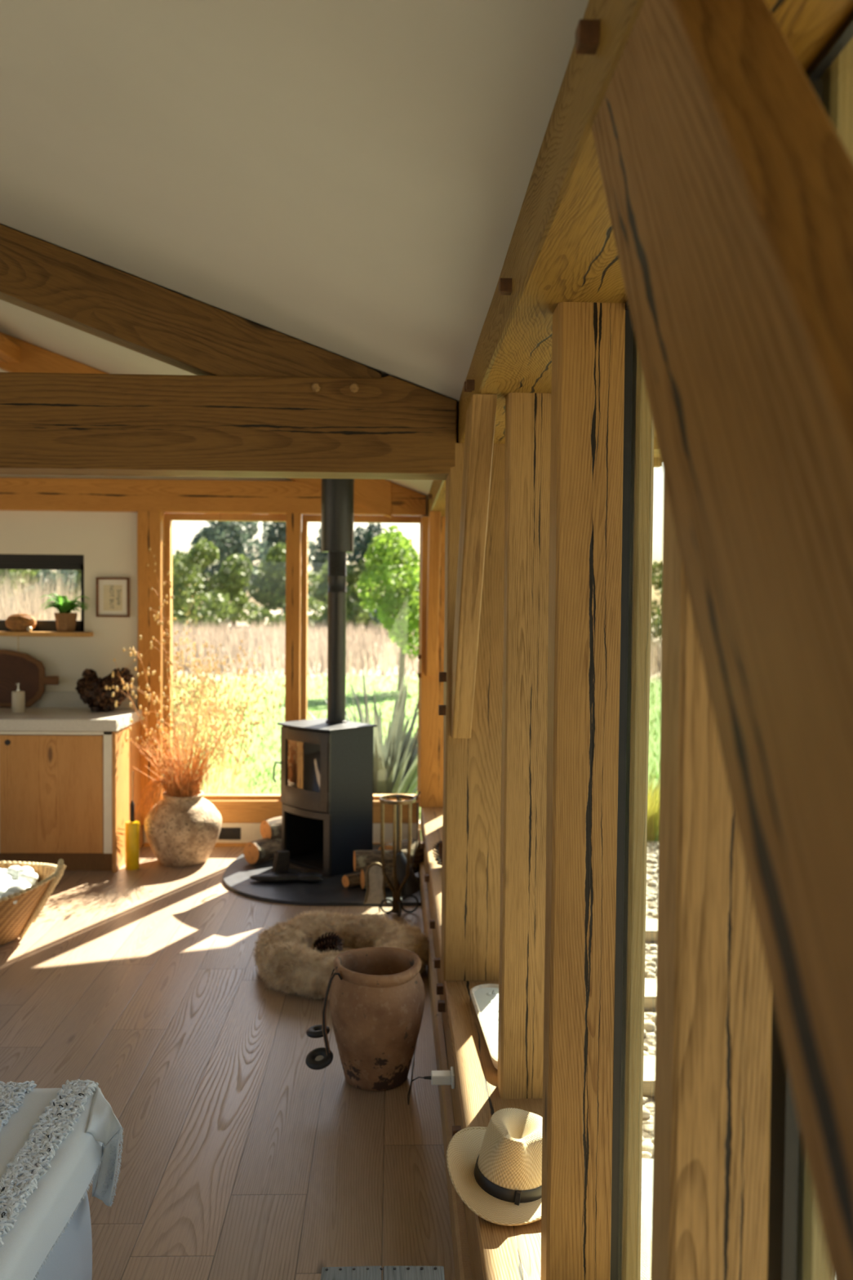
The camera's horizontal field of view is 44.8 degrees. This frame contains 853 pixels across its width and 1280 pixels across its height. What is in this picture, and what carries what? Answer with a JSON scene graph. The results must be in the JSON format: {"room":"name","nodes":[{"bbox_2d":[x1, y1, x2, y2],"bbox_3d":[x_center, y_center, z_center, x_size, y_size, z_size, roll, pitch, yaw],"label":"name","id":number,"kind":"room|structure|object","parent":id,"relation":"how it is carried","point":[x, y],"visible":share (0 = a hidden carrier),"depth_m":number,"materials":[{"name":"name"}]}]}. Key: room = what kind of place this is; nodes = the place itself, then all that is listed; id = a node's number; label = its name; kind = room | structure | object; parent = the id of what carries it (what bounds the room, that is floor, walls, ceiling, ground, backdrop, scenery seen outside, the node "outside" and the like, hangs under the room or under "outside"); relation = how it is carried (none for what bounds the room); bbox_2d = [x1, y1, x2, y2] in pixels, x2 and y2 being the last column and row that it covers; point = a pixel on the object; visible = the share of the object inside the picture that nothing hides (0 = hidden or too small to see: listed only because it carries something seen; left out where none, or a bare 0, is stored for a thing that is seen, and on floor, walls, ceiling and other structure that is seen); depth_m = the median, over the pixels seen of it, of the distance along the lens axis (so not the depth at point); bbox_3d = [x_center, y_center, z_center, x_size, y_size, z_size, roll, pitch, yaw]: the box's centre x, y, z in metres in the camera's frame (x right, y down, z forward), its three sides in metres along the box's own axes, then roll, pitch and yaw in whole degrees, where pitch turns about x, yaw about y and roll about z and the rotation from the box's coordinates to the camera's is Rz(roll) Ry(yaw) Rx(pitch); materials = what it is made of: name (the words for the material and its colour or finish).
{"room":"living room","nodes":[
{"label":"living room","id":0,"kind":"room"},
{"bbox_2d":[0,368,427,845],"bbox_3d":[-2.740,-0.325,6.930,5.960,3.394,0.140,0,2,-2],"label":"wall","id":1,"kind":"structure","parent":0,"point":[107,541],"depth_m":6.87,"materials":[{"name":"paint"}]},
{"bbox_2d":[0,554,84,631],"bbox_3d":[-3.349,-0.320,6.908,2.140,0.515,0.065,0,2,-2],"label":"window","id":2,"kind":"structure","parent":1,"relation":"in","point":[7,562],"depth_m":6.91,"materials":[{"name":"black metal"}]},
{"bbox_2d":[0,631,93,636],"bbox_3d":[-3.344,-0.046,6.826,2.250,0.030,0.150,0,2,-2],"label":"board","id":3,"kind":"object","parent":1,"relation":"attached to","point":[10,633],"visible":1,"depth_m":6.78,"materials":[{"name":"brown wood"}]},
{"bbox_2d":[4,613,36,631],"bbox_3d":[-2.683,-0.115,6.839,0.197,0.123,0.153,0,2,-2],"label":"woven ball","id":4,"kind":"object","parent":3,"relation":"on","point":[15,622],"visible":0.98,"depth_m":6.79,"materials":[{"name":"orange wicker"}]},
{"bbox_2d":[39,593,89,631],"bbox_3d":[-2.392,-0.181,6.836,0.335,0.254,0.176,0,2,-2],"label":"potted fern","id":5,"kind":"object","parent":3,"relation":"on","point":[65,621],"visible":1,"depth_m":6.80,"materials":[{"name":"plant"}]},
{"bbox_2d":[53,612,77,631],"bbox_3d":[-2.391,-0.117,6.853,0.146,0.126,0.146,0,2,-2],"label":"woven pot","id":6,"kind":"object","parent":5,"relation":"on","point":[64,621],"depth_m":6.80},
{"bbox_2d":[95,577,129,617],"bbox_3d":[-2.084,-0.283,6.869,0.218,0.263,0.024,0,2,-2],"label":"picture frame","id":7,"kind":"object","parent":1,"relation":"attached to","point":[112,593],"visible":1,"depth_m":6.87,"materials":[{"name":"brown wood"}]},
{"bbox_2d":[102,585,122,610],"bbox_3d":[-2.085,-0.279,6.870,0.124,0.171,0.003,0,2,-2],"label":"print","id":8,"kind":"object","parent":7,"relation":"attached to","point":[112,594],"depth_m":6.87,"materials":[{"name":"grey"}]},
{"bbox_2d":[0,477,426,515],"bbox_3d":[-2.856,-0.960,6.813,5.710,0.210,0.120,0,2,-2],"label":"beam","id":9,"kind":"structure","parent":1,"relation":"on","point":[16,494],"depth_m":6.79,"materials":[{"name":"brown wood"}]},
{"bbox_2d":[0,332,391,518],"bbox_3d":[-1.517,-1.413,6.818,2.580,1.179,0.100,0,2,-2],"label":"rafter","id":10,"kind":"object","parent":9,"relation":"on","point":[375,495],"visible":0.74,"depth_m":6.73,"materials":[{"name":"brown wood"}]},
{"bbox_2d":[0,333,20,363],"bbox_3d":[-2.675,-1.797,5.246,0.173,0.112,3.120,0,2,-2],"label":"ridge beam","id":11,"kind":"structure","parent":10,"relation":"attached to","point":[10,352],"depth_m":6.56,"materials":[{"name":"brown wood"}]},
{"bbox_2d":[164,512,285,799],"bbox_3d":[-1.351,0.120,6.995,0.818,1.935,0.070,0,2,-2],"label":"window","id":12,"kind":"structure","parent":1,"relation":"in","point":[169,517],"depth_m":6.94,"materials":[{"name":"brown wood"}]},
{"bbox_2d":[218,827,240,839],"bbox_3d":[-1.324,1.300,6.945,0.147,0.080,0.010,0,2,-2],"label":"wall socket","id":13,"kind":"object","parent":1,"relation":"attached to","point":[225,833],"visible":0.79,"depth_m":6.94,"materials":[{"name":"black plastic"}]},
{"bbox_2d":[144,822,420,843],"bbox_3d":[-2.887,1.295,6.907,5.690,0.155,0.015,0,2,-2],"label":"baseboard","id":14,"kind":"structure","parent":1,"relation":"attached to","point":[250,832],"depth_m":6.96,"materials":[{"name":"brown wood"}]},
{"bbox_2d":[206,799,419,822],"bbox_3d":[-0.908,1.156,7.022,1.720,0.152,0.132,0,2,-2],"label":"sill","id":15,"kind":"structure","parent":1,"relation":"attached to","point":[231,811],"depth_m":6.95,"materials":[{"name":"brown wood"}]},
{"bbox_2d":[137,511,164,825],"bbox_3d":[-1.835,0.189,6.902,0.158,2.075,0.153,0,2,-2],"label":"post","id":16,"kind":"object","parent":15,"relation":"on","point":[150,524],"visible":0.74,"depth_m":6.82,"materials":[{"name":"wood"}]},
{"bbox_2d":[284,512,302,721],"bbox_3d":[-0.892,0.124,6.914,0.098,1.930,0.123,0,2,-2],"label":"post","id":17,"kind":"object","parent":15,"relation":"on","point":[293,520],"visible":0.71,"depth_m":6.85,"materials":[{"name":"wood"}]},
{"bbox_2d":[301,514,421,799],"bbox_3d":[-0.446,0.127,7.024,0.801,1.935,0.070,0,2,-2],"label":"window","id":18,"kind":"structure","parent":1,"relation":"in","point":[306,518],"depth_m":6.97,"materials":[{"name":"brown wood"}]},
{"bbox_2d":[417,829,472,1279],"bbox_3d":[0.101,1.519,2.026,0.026,0.118,9.930,0,2,-2],"label":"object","id":19,"kind":"structure","parent":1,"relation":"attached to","point":[463,1270],"depth_m":3.20,"materials":[{"name":"brown wood"}]},
{"bbox_2d":[625,10,852,309],"bbox_3d":[0.373,-0.620,1.956,0.012,0.012,9.930,0,2,-2],"label":"trim","id":20,"kind":"structure","parent":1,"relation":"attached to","point":[843,35],"depth_m":1.02,"materials":[{"name":"black rubber"}]},
{"bbox_2d":[0,845,472,1279],"bbox_3d":[-2.608,1.579,2.028,5.940,0.050,10.100,0,2,-2],"label":"floor","id":21,"kind":"structure","parent":0,"point":[242,1159],"depth_m":3.51,"materials":[{"name":"brown wood"}]},
{"bbox_2d":[0,858,66,945],"bbox_3d":[-2.188,1.252,5.023,0.864,0.378,0.657,0,2,-2],"label":"basket","id":22,"kind":"object","parent":21,"relation":"on","point":[15,919],"visible":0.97,"depth_m":4.95,"materials":[{"name":"wicker"}]},
{"bbox_2d":[0,865,39,904],"bbox_3d":[-2.221,1.220,5.017,0.630,0.145,0.560,0,2,-17],"label":"fleece","id":23,"kind":"object","parent":22,"relation":"in","point":[15,878],"visible":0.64,"depth_m":5.13,"materials":[{"name":"white fabric"}]},
{"bbox_2d":[32,1191,92,1279],"bbox_3d":[-1.481,1.366,1.564,1.470,0.421,1.918,0,2,-2],"label":"sofa","id":24,"kind":"object","parent":21,"relation":"on","point":[71,1258],"visible":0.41,"depth_m":2.34,"materials":[{"name":"fabric"}]},
{"bbox_2d":[0,1079,124,1279],"bbox_3d":[-1.319,1.232,1.656,1.289,0.245,1.800,0,2,-2],"label":"throw","id":25,"kind":"object","parent":24,"relation":"on","point":[54,1142],"visible":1,"depth_m":2.27,"materials":[{"name":"white fabric"}]},
{"bbox_2d":[0,720,142,872],"bbox_3d":[-3.351,0.956,6.526,2.933,0.853,0.683,0,2,-2],"label":"base cabinet","id":26,"kind":"object","parent":21,"relation":"on","point":[66,796],"visible":0.98,"depth_m":6.23,"materials":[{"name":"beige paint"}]},
{"bbox_2d":[0,691,142,731],"bbox_3d":[-3.342,0.436,6.510,2.942,0.177,0.713,0,2,-2],"label":"countertop","id":27,"kind":"structure","parent":26,"relation":"on","point":[55,711],"depth_m":6.38,"materials":[{"name":"stone"}]},
{"bbox_2d":[11,682,24,713],"bbox_3d":[-2.583,0.365,6.537,0.078,0.188,0.082,0,2,-2],"label":"soap dispenser","id":28,"kind":"object","parent":27,"relation":"on","point":[18,696],"visible":1,"depth_m":6.51,"materials":[{"name":"beige ceramic"}]},
{"bbox_2d":[0,635,58,707],"bbox_3d":[-2.823,0.204,6.796,0.791,0.480,0.054,0,2,-2],"label":"chopping board","id":29,"kind":"object","parent":27,"relation":"on","point":[15,667],"visible":0.98,"depth_m":6.81,"materials":[{"name":"brown wood"}]},
{"bbox_2d":[75,667,134,711],"bbox_3d":[-2.073,0.325,6.666,0.373,0.300,0.208,0,2,-2],"label":"hen","id":30,"kind":"object","parent":27,"relation":"on","point":[91,689],"visible":0.92,"depth_m":6.61,"materials":[{"name":"brown wood"}]},
{"bbox_2d":[124,771,139,870],"bbox_3d":[-1.803,1.103,6.336,0.084,0.600,0.084,0,2,-2],"label":"bottle","id":31,"kind":"object","parent":21,"relation":"on","point":[131,827],"visible":1,"depth_m":6.31,"materials":[{"name":"metal"}]},
{"bbox_2d":[104,542,244,866],"bbox_3d":[-1.562,0.393,6.508,0.789,2.010,0.551,1,2,22],"label":"vase","id":32,"kind":"object","parent":21,"relation":"on","point":[182,828],"visible":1,"depth_m":6.42,"materials":[{"name":"ceramic"}]},
{"bbox_2d":[222,844,421,906],"bbox_3d":[-0.632,1.406,6.276,1.168,0.020,1.354,0,2,-2],"label":"hearth slab","id":33,"kind":"object","parent":21,"relation":"on","point":[330,891],"visible":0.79,"depth_m":5.84,"materials":[{"name":"stone"}]},
{"bbox_2d":[243,837,281,864],"bbox_3d":[-1.006,1.312,6.486,0.138,0.140,0.262,2,3,36],"label":"log","id":34,"kind":"object","parent":33,"relation":"on","point":[259,851],"visible":0.84,"depth_m":6.40,"materials":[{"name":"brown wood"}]},
{"bbox_2d":[260,816,281,839],"bbox_3d":[-0.915,1.194,6.603,0.269,0.150,0.135,-1,3,-40],"label":"log","id":35,"kind":"object","parent":34,"relation":"on","point":[270,828],"visible":0.54,"depth_m":6.51,"materials":[{"name":"brown wood"}]},
{"bbox_2d":[271,849,289,872],"bbox_3d":[-0.859,1.317,6.107,0.109,0.161,0.061,-1,3,-42],"label":"block","id":36,"kind":"object","parent":33,"relation":"on","point":[282,858],"visible":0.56,"depth_m":6.09,"materials":[{"name":"black metal"}]},
{"bbox_2d":[248,871,323,882],"bbox_3d":[-0.816,1.381,6.020,0.432,0.044,0.132,0,2,-2],"label":"glove","id":37,"kind":"object","parent":33,"relation":"on","point":[276,877],"visible":1,"depth_m":5.97,"materials":[{"name":"black fabric"}]},
{"bbox_2d":[272,478,377,876],"bbox_3d":[-0.623,0.083,6.328,0.499,2.619,0.422,3,3,44],"label":"wood stove","id":38,"kind":"object","parent":33,"relation":"on","point":[326,764],"visible":0.92,"depth_m":6.28,"materials":[{"name":"black metal"}]},
{"bbox_2d":[342,871,360,887],"bbox_3d":[-0.373,1.373,5.948,0.222,0.072,0.074,-1,3,-37],"label":"log","id":39,"kind":"object","parent":33,"relation":"on","point":[353,879],"visible":0.56,"depth_m":5.88,"materials":[{"name":"brown wood"}]},
{"bbox_2d":[360,867,394,888],"bbox_3d":[-0.228,1.352,5.884,0.282,0.115,0.113,0,2,-16],"label":"log","id":40,"kind":"object","parent":33,"relation":"on","point":[388,870],"visible":0.32,"depth_m":5.84,"materials":[{"name":"brown wood"}]},
{"bbox_2d":[353,848,407,871],"bbox_3d":[-0.263,1.262,5.925,0.302,0.120,0.119,0,2,-10],"label":"log","id":41,"kind":"object","parent":40,"relation":"on","point":[362,859],"visible":0.6,"depth_m":5.88,"materials":[{"name":"brown wood"}]},
{"bbox_2d":[377,838,423,873],"bbox_3d":[-0.155,1.293,6.104,0.212,0.212,0.222,2,3,38],"label":"log","id":42,"kind":"object","parent":33,"relation":"on","point":[419,856],"visible":0.17,"depth_m":6.08,"materials":[{"name":"brown wood"}]},
{"bbox_2d":[252,908,429,1000],"bbox_3d":[-0.375,1.391,4.613,0.833,0.240,0.803,0,2,-2],"label":"dog bed","id":43,"kind":"object","parent":21,"relation":"on","point":[286,956],"visible":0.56,"depth_m":4.58,"materials":[{"name":"beige fur"}]},
{"bbox_2d":[313,931,343,954],"bbox_3d":[-0.431,1.350,4.577,0.134,0.117,0.116,2,3,35],"label":"pine cone","id":44,"kind":"object","parent":43,"relation":"on","point":[325,944],"visible":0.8,"depth_m":4.57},
{"bbox_2d":[363,862,387,911],"bbox_3d":[-0.271,1.317,5.507,0.129,0.265,0.032,0,2,-2],"label":"pan","id":45,"kind":"object","parent":21,"relation":"on","point":[375,881],"visible":0.86,"depth_m":5.51,"materials":[{"name":"grey metal"}]},
{"bbox_2d":[328,946,425,1090],"bbox_3d":[-0.172,1.310,3.583,0.332,0.417,0.328,0,2,-2],"label":"terracotta pot","id":46,"kind":"object","parent":21,"relation":"on","point":[376,1009],"visible":0.97,"depth_m":3.47,"materials":[{"name":"ceramic"}]},
{"bbox_2d":[305,968,342,1070],"bbox_3d":[-0.344,1.262,3.488,0.133,0.308,0.186,0,2,-2],"label":"headphones","id":47,"kind":"object","parent":46,"relation":"hanging from","point":[320,1058],"visible":1,"depth_m":3.45,"materials":[{"name":"black plastic"}]},
{"bbox_2d":[306,1024,329,1038],"bbox_3d":[-0.371,1.340,3.542,0.082,0.022,0.082,-5,1,10],"label":"cushion","id":48,"kind":"object","parent":47,"relation":"on","point":[315,1031],"depth_m":3.52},
{"bbox_2d":[305,1047,333,1070],"bbox_3d":[-0.357,1.394,3.444,0.094,0.024,0.094,1,22,25],"label":"cushion","id":49,"kind":"object","parent":47,"relation":"on","point":[320,1058],"depth_m":3.43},
{"bbox_2d":[320,1266,444,1279],"bbox_3d":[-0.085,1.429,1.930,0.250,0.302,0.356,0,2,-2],"label":"floor vent","id":50,"kind":"object","parent":21,"relation":"on","point":[351,1273],"visible":1,"depth_m":2.08,"materials":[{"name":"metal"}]},
{"bbox_2d":[379,791,420,916],"bbox_3d":[-0.140,1.123,5.475,0.222,0.651,0.214,0,2,-2],"label":"stand","id":51,"kind":"object","parent":21,"relation":"on","point":[406,884],"visible":1,"depth_m":5.45,"materials":[{"name":"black metal"}]},
{"bbox_2d":[407,1048,454,1104],"bbox_3d":[-0.035,1.390,3.489,0.124,0.261,0.924,0,2,-8],"label":"plug","id":52,"kind":"object","parent":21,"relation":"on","point":[437,1077],"visible":0.98,"depth_m":3.05,"materials":[{"name":"white plastic"}]},
{"bbox_2d":[0,0,588,497],"bbox_3d":[-1.136,-1.282,1.904,3.030,1.145,9.970,0,2,-2],"label":"ceiling","id":53,"kind":"structure","parent":0,"point":[347,179],"depth_m":2.05,"materials":[{"name":"paint"}]},
{"bbox_2d":[640,1214,651,1279],"bbox_3d":[0.419,1.555,2.118,0.124,0.545,10.090,0,2,-2],"label":"wall","id":54,"kind":"structure","parent":0,"point":[646,1240],"depth_m":2.16,"materials":[{"name":"white stone"}]},
{"bbox_2d":[420,807,542,1279],"bbox_3d":[0.225,1.367,2.025,0.266,0.186,9.930,0,2,-2],"label":"window sill","id":55,"kind":"structure","parent":54,"relation":"attached to","point":[496,1251],"depth_m":2.91,"materials":[{"name":"brown wood"}]},
{"bbox_2d":[417,516,444,807],"bbox_3d":[0.074,0.142,6.941,0.269,1.904,0.352,0,2,-2],"label":"post","id":56,"kind":"object","parent":55,"relation":"on","point":[431,690],"visible":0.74,"depth_m":6.78,"materials":[{"name":"wood"}]},
{"bbox_2d":[426,511,441,675],"bbox_3d":[0.044,-0.277,6.540,0.070,1.037,0.419,0,2,-2],"label":"diagonal brace","id":57,"kind":"object","parent":56,"relation":"attached to","point":[434,517],"visible":1,"depth_m":6.51,"materials":[{"name":"brown wood"}]},
{"bbox_2d":[438,443,505,981],"bbox_3d":[0.176,0.260,3.750,0.268,1.904,0.202,0,2,-2],"label":"post","id":58,"kind":"object","parent":55,"relation":"on","point":[471,864],"visible":0.68,"depth_m":3.66,"materials":[{"name":"wood"}]},
{"bbox_2d":[451,394,497,738],"bbox_3d":[0.138,-0.158,3.206,0.066,1.031,0.854,0,2,-2],"label":"diagonal brace","id":59,"kind":"object","parent":58,"relation":"attached to","point":[481,411],"visible":1,"depth_m":3.11,"materials":[{"name":"brown wood"}]},
{"bbox_2d":[470,983,498,1069],"bbox_3d":[0.240,1.206,3.226,0.150,0.052,0.628,0,2,-5],"label":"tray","id":60,"kind":"object","parent":55,"relation":"on","point":[485,997],"visible":0.3,"depth_m":3.30,"materials":[{"name":"white plastic"}]},
{"bbox_2d":[446,1107,542,1226],"bbox_3d":[0.205,1.188,2.398,0.319,0.148,0.356,0,2,-2],"label":"straw hat","id":61,"kind":"object","parent":55,"relation":"on","point":[495,1170],"visible":0.76,"depth_m":2.32,"materials":[{"name":"wicker"}]},
{"bbox_2d":[497,392,551,1098],"bbox_3d":[0.274,0.295,2.821,0.132,1.904,0.088,0,2,-2],"label":"post","id":62,"kind":"object","parent":55,"relation":"on","point":[523,811],"visible":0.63,"depth_m":2.78,"materials":[{"name":"wood"}]},
{"bbox_2d":[541,302,625,1279],"bbox_3d":[0.300,0.325,1.991,0.130,1.904,0.088,0,2,-2],"label":"post","id":63,"kind":"object","parent":55,"relation":"on","point":[588,344],"visible":0.99,"depth_m":1.95,"materials":[{"name":"wood"}]},
{"bbox_2d":[456,0,644,444],"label":"wall plate","id":64,"kind":"object","parent":63,"relation":"on","point":[562,246],"depth_m":1.66,"materials":[{"name":"brown wood"}]},
{"bbox_2d":[764,0,852,72],"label":"wall plate","id":65,"kind":"object","parent":63,"relation":"on","point":[807,26],"depth_m":0.98,"materials":[{"name":"brown wood"}]},
{"bbox_2d":[650,475,773,1279],"bbox_3d":[0.317,0.356,1.145,0.110,1.904,0.090,0,2,-2],"label":"post","id":66,"kind":"object","parent":55,"relation":"on","point":[713,1016],"visible":0.47,"depth_m":1.10,"materials":[{"name":"wood"}]},
{"bbox_3d":[0.298,0.387,0.304,0.242,1.904,0.162,0,2,-2],"label":"post","id":67,"kind":"object","parent":55,"relation":"on","visible":0},
{"bbox_2d":[591,0,852,1279],"bbox_3d":[0.241,-0.039,0.799,0.080,1.090,0.864,0,2,-2],"label":"diagonal brace","id":68,"kind":"object","parent":67,"relation":"attached to","point":[727,180],"visible":1,"depth_m":0.65,"materials":[{"name":"brown wood"}]},
{"bbox_2d":[610,309,633,1279],"bbox_3d":[0.367,0.332,1.993,0.015,1.892,0.084,0,2,-2],"label":"window frame","id":69,"kind":"structure","parent":54,"relation":"attached to","point":[628,324],"depth_m":1.95,"materials":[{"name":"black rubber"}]},
{"bbox_2d":[617,330,654,1279],"bbox_3d":[0.400,0.402,2.003,0.036,2.157,0.102,0,2,-2],"label":"outer capping","id":70,"kind":"object","parent":54,"relation":"attached to","point":[642,426],"visible":0.66,"depth_m":1.96,"materials":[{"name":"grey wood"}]},
{"bbox_2d":[767,79,822,1279],"bbox_3d":[0.393,0.363,1.147,0.015,1.892,0.084,0,2,-2],"label":"window frame","id":71,"kind":"structure","parent":54,"relation":"attached to","point":[784,1122],"depth_m":1.12,"materials":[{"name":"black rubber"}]},
{"bbox_2d":[795,38,852,1279],"bbox_3d":[0.426,0.433,1.156,0.036,2.157,0.102,0,2,-2],"label":"outer capping","id":72,"kind":"object","parent":54,"relation":"attached to","point":[812,1264],"visible":0.08,"depth_m":1.11,"materials":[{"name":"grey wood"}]},
{"bbox_3d":[-5.626,0.358,1.888,0.120,2.346,10.100,0,2,-2],"label":"wall","id":73,"kind":"structure","parent":0,"visible":0},
{"bbox_2d":[0,372,457,479],"bbox_3d":[-2.803,-0.776,3.608,5.815,0.337,0.219,0,2,-2],"label":"tie beam","id":74,"kind":"structure","parent":73,"relation":"attached to","point":[388,427],"depth_m":3.59,"materials":[{"name":"brown wood"}]},
{"bbox_2d":[0,223,381,377],"bbox_3d":[-1.431,-1.302,3.641,2.550,1.168,0.180,0,2,-2],"label":"rafter","id":75,"kind":"object","parent":74,"relation":"on","point":[37,276],"visible":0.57,"depth_m":3.58,"materials":[{"name":"brown wood"}]},
{"label":"outside","id":76,"kind":"structure","parent":0,"visible":0},
{"bbox_2d":[76,609,662,841],"bbox_3d":[-12.219,-0.796,69.667,160.000,0.120,260.000,0,2,-2],"label":"ground","id":77,"kind":"structure","parent":76,"point":[382,696],"depth_m":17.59,"materials":[{"name":"plant"}]},
{"bbox_2d":[0,568,49,605],"bbox_3d":[-22.388,-2.689,57.535,4.841,4.579,4.168,0,2,-2],"label":"hedge","id":78,"kind":"object","parent":77,"relation":"on","point":[33,572],"visible":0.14,"depth_m":56.03,"materials":[{"name":"green plant"}]},
{"bbox_2d":[0,569,77,616],"bbox_3d":[-19.326,-2.034,51.553,4.114,3.740,4.425,0,2,-2],"label":"hedge","id":79,"kind":"object","parent":77,"relation":"on","point":[45,572],"visible":0.23,"depth_m":50.78,"materials":[{"name":"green plant"}]},
{"bbox_2d":[0,568,80,620],"bbox_3d":[-4.221,0.339,10.423,2.509,2.085,5.416,0,2,-20],"label":"meadow grass","id":80,"kind":"structure","parent":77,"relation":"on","point":[37,612],"depth_m":9.51,"materials":[{"name":"plant"}]},
{"bbox_2d":[172,549,204,628],"bbox_3d":[-15.438,-3.287,60.430,5.067,5.738,4.262,0,2,-2],"label":"hedge","id":81,"kind":"object","parent":77,"relation":"on","point":[199,584],"visible":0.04,"depth_m":60.94,"materials":[{"name":"green plant"}]},
{"bbox_2d":[173,537,217,616],"bbox_3d":[-14.626,-3.632,65.528,2.788,5.820,2.697,0,2,-2],"label":"tree","id":82,"kind":"object","parent":77,"relation":"on","point":[209,583],"visible":0.13,"depth_m":65.33,"materials":[{"name":"green plant"}]},
{"bbox_2d":[172,540,239,633],"bbox_3d":[-13.030,-2.885,57.262,4.891,5.253,4.090,1,2,17],"label":"tree","id":83,"kind":"object","parent":77,"relation":"on","point":[197,555],"visible":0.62,"depth_m":56.70,"materials":[{"name":"green plant"}]},
{"bbox_2d":[172,619,284,793],"bbox_3d":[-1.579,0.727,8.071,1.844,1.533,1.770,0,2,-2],"label":"grass","id":84,"kind":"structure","parent":77,"relation":"on","point":[210,686],"depth_m":8.04,"materials":[{"name":"plant"}]},
{"bbox_2d":[190,513,270,626],"bbox_3d":[-13.050,-5.302,69.736,6.372,8.885,6.188,0,2,-2],"label":"tree","id":85,"kind":"object","parent":77,"relation":"on","point":[230,538],"visible":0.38,"depth_m":67.93,"materials":[{"name":"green plant"}]},
{"bbox_2d":[208,552,280,631],"bbox_3d":[-10.680,-2.848,62.526,4.695,4.823,4.110,1,2,12],"label":"hedge","id":86,"kind":"object","parent":77,"relation":"on","point":[229,571],"visible":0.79,"depth_m":61.64,"materials":[{"name":"green plant"}]},
{"bbox_2d":[258,521,316,614],"bbox_3d":[-10.085,-5.395,73.999,4.392,8.812,4.044,0,2,-22],"label":"tree","id":87,"kind":"object","parent":77,"relation":"on","point":[273,537],"visible":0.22,"depth_m":72.61,"materials":[{"name":"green plant"}]},
{"bbox_2d":[256,542,325,629],"bbox_3d":[-7.887,-3.161,62.842,3.733,5.452,5.033,1,2,24],"label":"hedge","id":88,"kind":"object","parent":77,"relation":"on","point":[276,570],"visible":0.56,"depth_m":61.37,"materials":[{"name":"green plant"}]},
{"bbox_2d":[309,524,328,621],"bbox_3d":[-7.597,-5.596,79.444,2.859,8.861,2.698,0,2,-2],"label":"tree","id":89,"kind":"object","parent":77,"relation":"on","point":[320,558],"visible":0.26,"depth_m":78.70,"materials":[{"name":"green plant"}]},
{"bbox_2d":[307,560,369,632],"bbox_3d":[-5.089,-2.575,60.237,4.709,4.491,4.408,0,2,-26],"label":"hedge","id":90,"kind":"object","parent":77,"relation":"on","point":[319,593],"visible":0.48,"depth_m":59.13,"materials":[{"name":"green plant"}]},
{"bbox_2d":[274,659,417,794],"bbox_3d":[-0.369,0.822,8.462,1.783,1.333,2.019,0,2,-2],"label":"leaf plant","id":91,"kind":"object","parent":77,"relation":"on","point":[395,760],"visible":0.42,"depth_m":8.14,"materials":[{"name":"green plant"}]},
{"bbox_2d":[346,523,384,631],"bbox_3d":[-3.490,-3.868,61.440,3.290,6.793,2.627,0,2,-2],"label":"tree","id":92,"kind":"object","parent":77,"relation":"on","point":[361,546],"visible":0.48,"depth_m":60.98,"materials":[{"name":"green plant"}]},
{"bbox_2d":[346,557,386,631],"bbox_3d":[-3.153,-2.971,61.677,4.448,5.233,4.185,0,2,-2],"label":"hedge","id":93,"kind":"object","parent":77,"relation":"on","point":[355,573],"visible":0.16,"depth_m":61.02,"materials":[{"name":"green plant"}]},
{"bbox_2d":[355,524,419,690],"bbox_3d":[-0.408,-0.659,20.938,1.596,3.386,1.941,2,3,36],"label":"tree","id":94,"kind":"object","parent":77,"relation":"on","point":[400,600],"visible":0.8,"depth_m":20.50,"materials":[{"name":"green plant"}]},
{"bbox_2d":[172,618,661,677],"bbox_3d":[-8.582,-0.129,33.954,33.650,1.222,48.301,0,2,-2],"label":"meadow grass","id":95,"kind":"structure","parent":77,"relation":"on","point":[359,647],"depth_m":29.41,"materials":[{"name":"plant"}]},
{"bbox_2d":[642,841,658,1159],"bbox_3d":[1.790,1.714,2.422,2.640,0.030,10.600,0,2,-2],"label":"gravel path","id":96,"kind":"structure","parent":77,"relation":"on","point":[652,851],"depth_m":4.91,"materials":[{"name":"gravel"}]},
{"bbox_2d":[640,1158,653,1238],"bbox_3d":[0.836,1.640,2.705,0.629,0.100,0.924,0,2,-2],"label":"stone block","id":97,"kind":"object","parent":96,"relation":"on","point":[646,1163],"visible":0.02,"depth_m":2.96,"materials":[{"name":"stone"}]},
{"bbox_2d":[643,1055,655,1095],"bbox_3d":[1.565,1.629,3.864,2.200,0.073,0.223,0,2,-2],"label":"sleeper","id":98,"kind":"object","parent":96,"relation":"on","point":[648,1060],"visible":0.02,"depth_m":3.78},
{"bbox_2d":[641,844,658,1159],"bbox_3d":[1.325,1.586,5.116,1.852,0.041,4.837,0,2,-2],"label":"pebbles","id":99,"kind":"object","parent":96,"relation":"on","point":[647,1146],"visible":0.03,"depth_m":4.92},
{"bbox_2d":[644,978,656,1008],"bbox_3d":[1.540,1.600,4.663,2.200,0.073,0.223,0,2,-2],"label":"sleeper","id":100,"kind":"object","parent":96,"relation":"on","point":[650,984],"visible":0.05,"depth_m":4.57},
{"bbox_2d":[645,919,657,941],"bbox_3d":[1.511,1.566,5.561,2.200,0.072,0.222,0,2,-2],"label":"sleeper","id":101,"kind":"object","parent":96,"relation":"on","point":[651,924],"visible":0.06,"depth_m":5.46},
{"bbox_2d":[647,763,659,840],"bbox_3d":[1.696,1.249,8.129,1.433,0.540,1.430,1,2,8],"label":"tuft","id":102,"kind":"object","parent":77,"relation":"on","point":[653,811],"visible":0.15,"depth_m":7.89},
{"bbox_2d":[650,560,662,648],"bbox_3d":[9.095,-1.336,40.239,3.268,3.627,2.943,0,2,-2],"label":"hedge","id":103,"kind":"object","parent":77,"relation":"on","point":[657,622],"visible":0.19,"depth_m":40.49,"materials":[{"name":"green plant"}]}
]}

